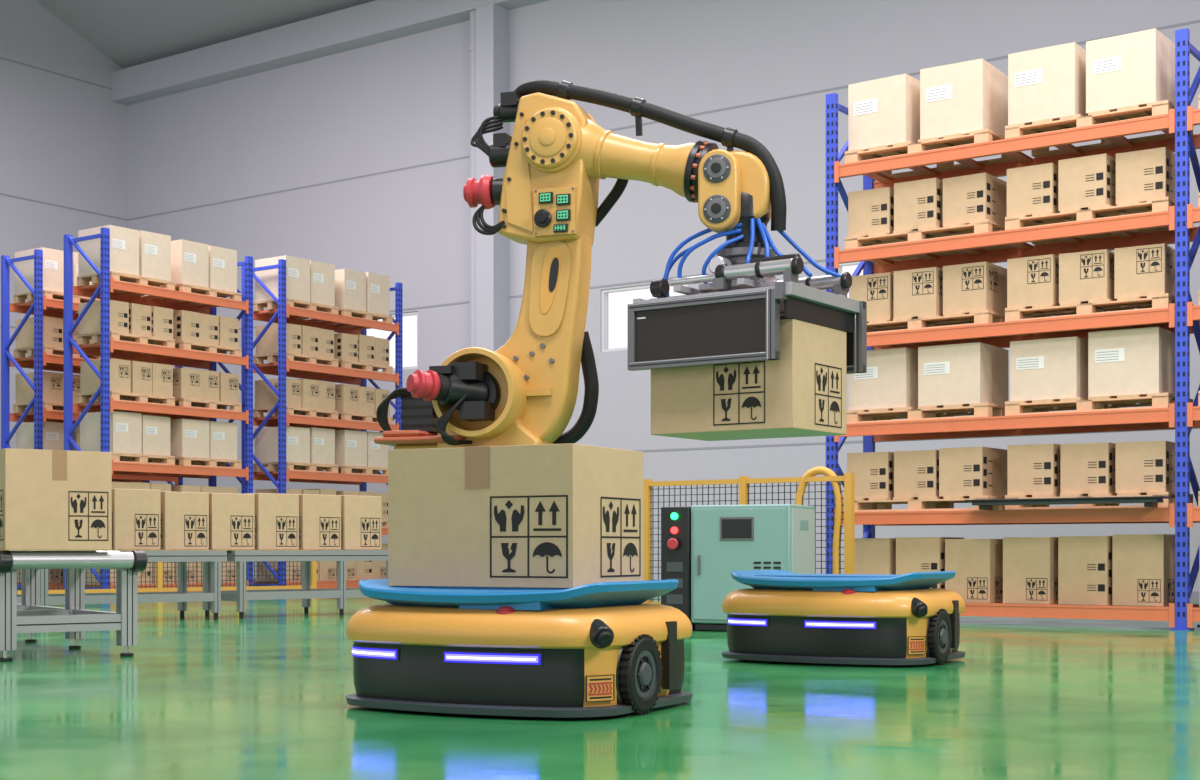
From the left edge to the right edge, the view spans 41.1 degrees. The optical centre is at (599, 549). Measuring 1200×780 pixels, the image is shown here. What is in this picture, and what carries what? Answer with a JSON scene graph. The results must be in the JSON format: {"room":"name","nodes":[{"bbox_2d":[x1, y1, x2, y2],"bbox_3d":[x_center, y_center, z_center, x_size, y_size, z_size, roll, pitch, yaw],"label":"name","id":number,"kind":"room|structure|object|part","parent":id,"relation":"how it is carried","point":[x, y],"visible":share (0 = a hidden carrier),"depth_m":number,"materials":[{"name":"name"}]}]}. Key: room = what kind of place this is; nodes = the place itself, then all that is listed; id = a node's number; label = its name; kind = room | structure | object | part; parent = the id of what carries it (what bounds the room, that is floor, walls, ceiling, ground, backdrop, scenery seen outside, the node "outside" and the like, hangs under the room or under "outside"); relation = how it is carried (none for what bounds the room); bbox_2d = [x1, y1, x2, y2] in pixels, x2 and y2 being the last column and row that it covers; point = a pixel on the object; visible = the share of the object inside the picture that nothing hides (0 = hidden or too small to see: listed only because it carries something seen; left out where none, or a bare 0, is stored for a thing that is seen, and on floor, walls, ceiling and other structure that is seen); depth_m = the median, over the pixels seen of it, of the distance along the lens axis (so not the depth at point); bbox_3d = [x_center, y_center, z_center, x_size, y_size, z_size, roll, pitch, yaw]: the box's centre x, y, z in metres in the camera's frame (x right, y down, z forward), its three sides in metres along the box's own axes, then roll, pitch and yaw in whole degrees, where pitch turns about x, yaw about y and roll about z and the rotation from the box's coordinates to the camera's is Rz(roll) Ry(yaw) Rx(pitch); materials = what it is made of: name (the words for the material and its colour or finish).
{"room":"workspace","nodes":[
{"label":"workspace","id":0,"kind":"room"},
{"bbox_2d":[0,0,127,448],"bbox_3d":[-16.327,-6.100,18.971,0.200,13.400,26.000,0,0,35],"label":"wall","id":1,"kind":"structure","parent":0,"point":[64,140],"depth_m":28.18,"materials":[{"name":"paint"}]},
{"bbox_2d":[35,0,374,68],"bbox_3d":[-2.717,-10.800,9.294,33.200,4.000,26.000,0,0,35],"label":"ceiling","id":2,"kind":"structure","parent":0,"point":[130,33],"depth_m":27.65,"materials":[{"name":"grey paint"}]},
{"bbox_2d":[469,3,508,350],"bbox_3d":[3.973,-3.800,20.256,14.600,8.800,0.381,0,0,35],"label":"wall column","id":3,"kind":"structure","parent":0,"point":[489,24],"depth_m":24.11,"materials":[{"name":"grey paint"}]},
{"bbox_2d":[0,588,1199,779],"bbox_3d":[-2.717,0.600,9.294,33.200,0.001,26.000,0,0,35],"label":"floor","id":4,"kind":"structure","parent":0,"point":[260,695],"depth_m":5.83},
{"bbox_2d":[0,550,147,661],"bbox_3d":[-3.658,0.301,9.794,0.820,0.598,2.660,0,0,-37],"label":"conveyor","id":5,"kind":"object","parent":4,"relation":"on","point":[29,617],"visible":1,"depth_m":8.90,"materials":[{"name":"metal"}]},
{"bbox_2d":[0,448,111,549],"bbox_3d":[-3.174,-0.272,9.000,0.577,0.542,0.814,0,0,-37],"label":"cardboard box","id":6,"kind":"object","parent":5,"relation":"on","point":[50,499],"visible":1,"depth_m":8.66,"materials":[{"name":"brown cardboard"}]},
{"bbox_2d":[1,249,182,589],"bbox_3d":[-6.927,-1.651,21.946,0.840,4.501,2.440,0,0,35],"label":"rack","id":7,"kind":"object","parent":4,"relation":"on","point":[41,306],"visible":0.27,"depth_m":21.17,"materials":[{"name":"blue metal"}]},
{"bbox_2d":[9,550,226,619],"bbox_3d":[-4.612,0.302,12.965,3.220,0.596,0.642,0,0,-44],"label":"conveyor","id":8,"kind":"object","parent":4,"relation":"on","point":[181,557],"visible":0.41,"depth_m":13.58,"materials":[{"name":"metal"}]},
{"bbox_2d":[112,489,380,549],"bbox_3d":[-3.857,-0.255,13.688,4.541,0.508,0.470,0,0,-44],"label":"cardboard boxes","id":9,"kind":"object","parent":8,"relation":"on","point":[142,519],"visible":0.76,"depth_m":14.06,"materials":[{"name":"brown cardboard"}]},
{"bbox_2d":[64,227,252,593],"bbox_3d":[-5.627,-1.651,20.546,0.840,4.501,2.440,0,0,35],"label":"rack","id":10,"kind":"object","parent":4,"relation":"on","point":[106,290],"visible":0.65,"depth_m":19.99,"materials":[{"name":"orange metal"}]},
{"bbox_2d":[17,561,316,593],"bbox_3d":[-5.084,0.290,18.453,4.340,0.620,0.140,0,0,-44],"label":"fence","id":11,"kind":"object","parent":4,"relation":"on","point":[159,567],"visible":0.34,"depth_m":18.72,"materials":[{"name":"yellow metal"}]},
{"bbox_2d":[203,550,389,618],"bbox_3d":[-2.598,0.302,14.896,2.200,0.596,0.642,0,0,-44],"label":"conveyor","id":12,"kind":"object","parent":4,"relation":"on","point":[341,592],"visible":0.77,"depth_m":14.41,"materials":[{"name":"metal"}]},
{"bbox_2d":[241,259,402,589],"bbox_3d":[-3.897,-1.651,22.646,0.840,4.501,2.440,0,0,35],"label":"rack","id":13,"kind":"object","parent":4,"relation":"on","point":[285,368],"visible":0.59,"depth_m":22.13,"materials":[{"name":"metal"}]},
{"bbox_2d":[345,579,692,717],"bbox_3d":[-0.326,0.364,6.166,1.207,0.498,0.974,0,0,28],"label":"robot","id":14,"kind":"object","parent":4,"relation":"on","point":[593,649],"visible":0.97,"depth_m":5.75,"materials":[{"name":"yellow metal"}]},
{"bbox_2d":[388,443,642,587],"bbox_3d":[-0.320,-0.124,6.189,0.812,0.522,0.574,0,0,28],"label":"cardboard box","id":15,"kind":"object","parent":14,"relation":"on","point":[570,515],"visible":0.94,"depth_m":5.94,"materials":[{"name":"brown cardboard"}]},
{"bbox_3d":[-0.332,0.571,6.169,1.184,0.034,0.974,0,0,28],"label":"plate","id":16,"kind":"part","parent":14,"relation":"part of","materials":[{"name":"grey metal"}]},
{"bbox_2d":[374,80,866,449],"bbox_3d":[0.044,-0.929,8.281,2.612,3.058,1.053,0,0,18],"label":"robot arm","id":17,"kind":"object","parent":4,"relation":"on","point":[524,391],"visible":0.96,"depth_m":8.16,"materials":[{"name":"yellow metal"}]},
{"bbox_3d":[-0.420,-1.300,8.454,0.740,1.520,0.200,0,0,18],"label":"arm","id":18,"kind":"part","parent":17,"relation":"part of","materials":[{"name":"yellow paint"}]},
{"bbox_3d":[-0.237,-1.735,8.190,0.225,0.240,0.075,0,0,18],"label":"connector panel","id":19,"kind":"part","parent":17,"relation":"part of","materials":[{"name":"yellow paint"}]},
{"bbox_3d":[0.745,-1.140,8.068,0.930,0.480,0.804,0,0,35],"label":"gripper frame","id":20,"kind":"part","parent":17,"relation":"part of","materials":[{"name":"silver metal"}]},
{"bbox_2d":[651,319,845,440],"bbox_3d":[0.749,-0.840,8.065,0.812,0.520,0.572,0,0,35],"label":"cardboard box","id":21,"kind":"object","parent":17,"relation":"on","point":[802,393],"visible":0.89,"depth_m":7.82,"materials":[{"name":"brown cardboard"}]},
{"bbox_2d":[661,504,814,631],"bbox_3d":[1.029,0.135,11.947,1.012,0.930,0.675,0,0,25],"label":"cabinet","id":22,"kind":"object","parent":4,"relation":"on","point":[701,545],"visible":0.62,"depth_m":11.73,"materials":[{"name":"green painted metal"},{"name":"black plastic"}]},
{"bbox_3d":[1.199,0.105,11.698,0.947,0.810,0.442,0,0,-13],"label":"cabinet door","id":23,"kind":"part","parent":22,"relation":"part of","materials":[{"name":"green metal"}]},
{"bbox_2d":[642,473,854,603],"bbox_3d":[1.174,0.000,13.050,2.040,1.200,0.140,0,0,35],"label":"fence","id":24,"kind":"object","parent":4,"relation":"on","point":[848,478],"visible":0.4,"depth_m":12.99,"materials":[{"name":"yellow metal"}]},
{"bbox_2d":[795,466,843,573],"bbox_3d":[1.732,-0.030,12.666,0.421,1.261,0.070,0,0,33],"label":"pipe","id":25,"kind":"object","parent":4,"relation":"on","point":[819,470],"visible":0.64,"depth_m":12.56,"materials":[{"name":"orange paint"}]},
{"bbox_2d":[721,570,965,664],"bbox_3d":[1.314,0.364,8.718,1.207,0.498,0.974,0,0,30],"label":"robot","id":26,"kind":"object","parent":4,"relation":"on","point":[786,616],"visible":1,"depth_m":8.31,"materials":[{"name":"yellow metal"}]},
{"bbox_3d":[1.308,0.571,8.721,1.184,0.034,0.974,0,0,30],"label":"plate","id":27,"kind":"part","parent":26,"relation":"part of","materials":[{"name":"grey metal"}]},
{"bbox_2d":[826,28,1199,630],"bbox_3d":[4.578,-1.651,12.298,5.990,4.501,0.840,0,0,35],"label":"rack","id":28,"kind":"object","parent":4,"relation":"on","point":[1182,318],"visible":0.77,"depth_m":12.76,"materials":[{"name":"orange metal"}]},
{"bbox_2d":[964,496,1169,509],"bbox_3d":[3.591,-0.360,12.377,1.550,0.080,0.203,0,0,35],"label":"pallet","id":29,"kind":"object","parent":28,"relation":"on","point":[1149,501],"visible":1,"depth_m":12.27,"materials":[{"name":"grey"}]},
{"bbox_2d":[128,0,1199,591],"bbox_3d":[4.874,-4.200,19.970,33.200,9.600,0.200,0,0,35],"label":"wall","id":30,"kind":"structure","parent":0,"point":[401,102],"depth_m":23.20,"materials":[{"name":"paint"}]},
{"bbox_2d":[112,0,546,104],"bbox_3d":[4.715,-8.465,19.746,33.200,0.530,0.350,0,0,35],"label":"beam","id":31,"kind":"structure","parent":30,"relation":"attached to","point":[376,21],"depth_m":26.57,"materials":[{"name":"grey metal"}]},
{"bbox_2d":[335,311,417,371],"bbox_3d":[-3.599,-3.335,25.958,1.850,0.910,0.100,0,0,35],"label":"window","id":32,"kind":"structure","parent":30,"relation":"in","point":[415,312],"depth_m":25.48,"materials":[{"name":"white paint"}]},
{"bbox_2d":[0,20,1199,467],"bbox_3d":[-2.717,-4.915,9.294,33.200,7.030,26.000,0,0,35],"label":"trim","id":33,"kind":"structure","parent":30,"relation":"attached to","point":[1195,21],"depth_m":23.02,"materials":[{"name":"grey metal"}]},
{"bbox_2d":[601,282,687,351],"bbox_3d":[0.660,-3.335,22.930,1.500,0.910,0.100,0,0,35],"label":"window","id":34,"kind":"structure","parent":30,"relation":"in","point":[604,293],"depth_m":23.31,"materials":[{"name":"white paint"}]},
{"bbox_2d":[233,578,1198,601],"bbox_3d":[4.811,0.540,19.881,33.200,0.120,0.026,0,0,35],"label":"baseboard","id":35,"kind":"structure","parent":30,"relation":"attached to","point":[1194,597],"depth_m":18.42,"materials":[{"name":"grey"}]},
{"bbox_2d":[838,262,859,273],"bbox_3d":[3.757,-3.335,20.728,1.500,0.910,0.100,0,0,35],"label":"window","id":36,"kind":"structure","parent":30,"relation":"in","point":[852,263],"depth_m":21.09,"materials":[{"name":"white paint"}]}
]}

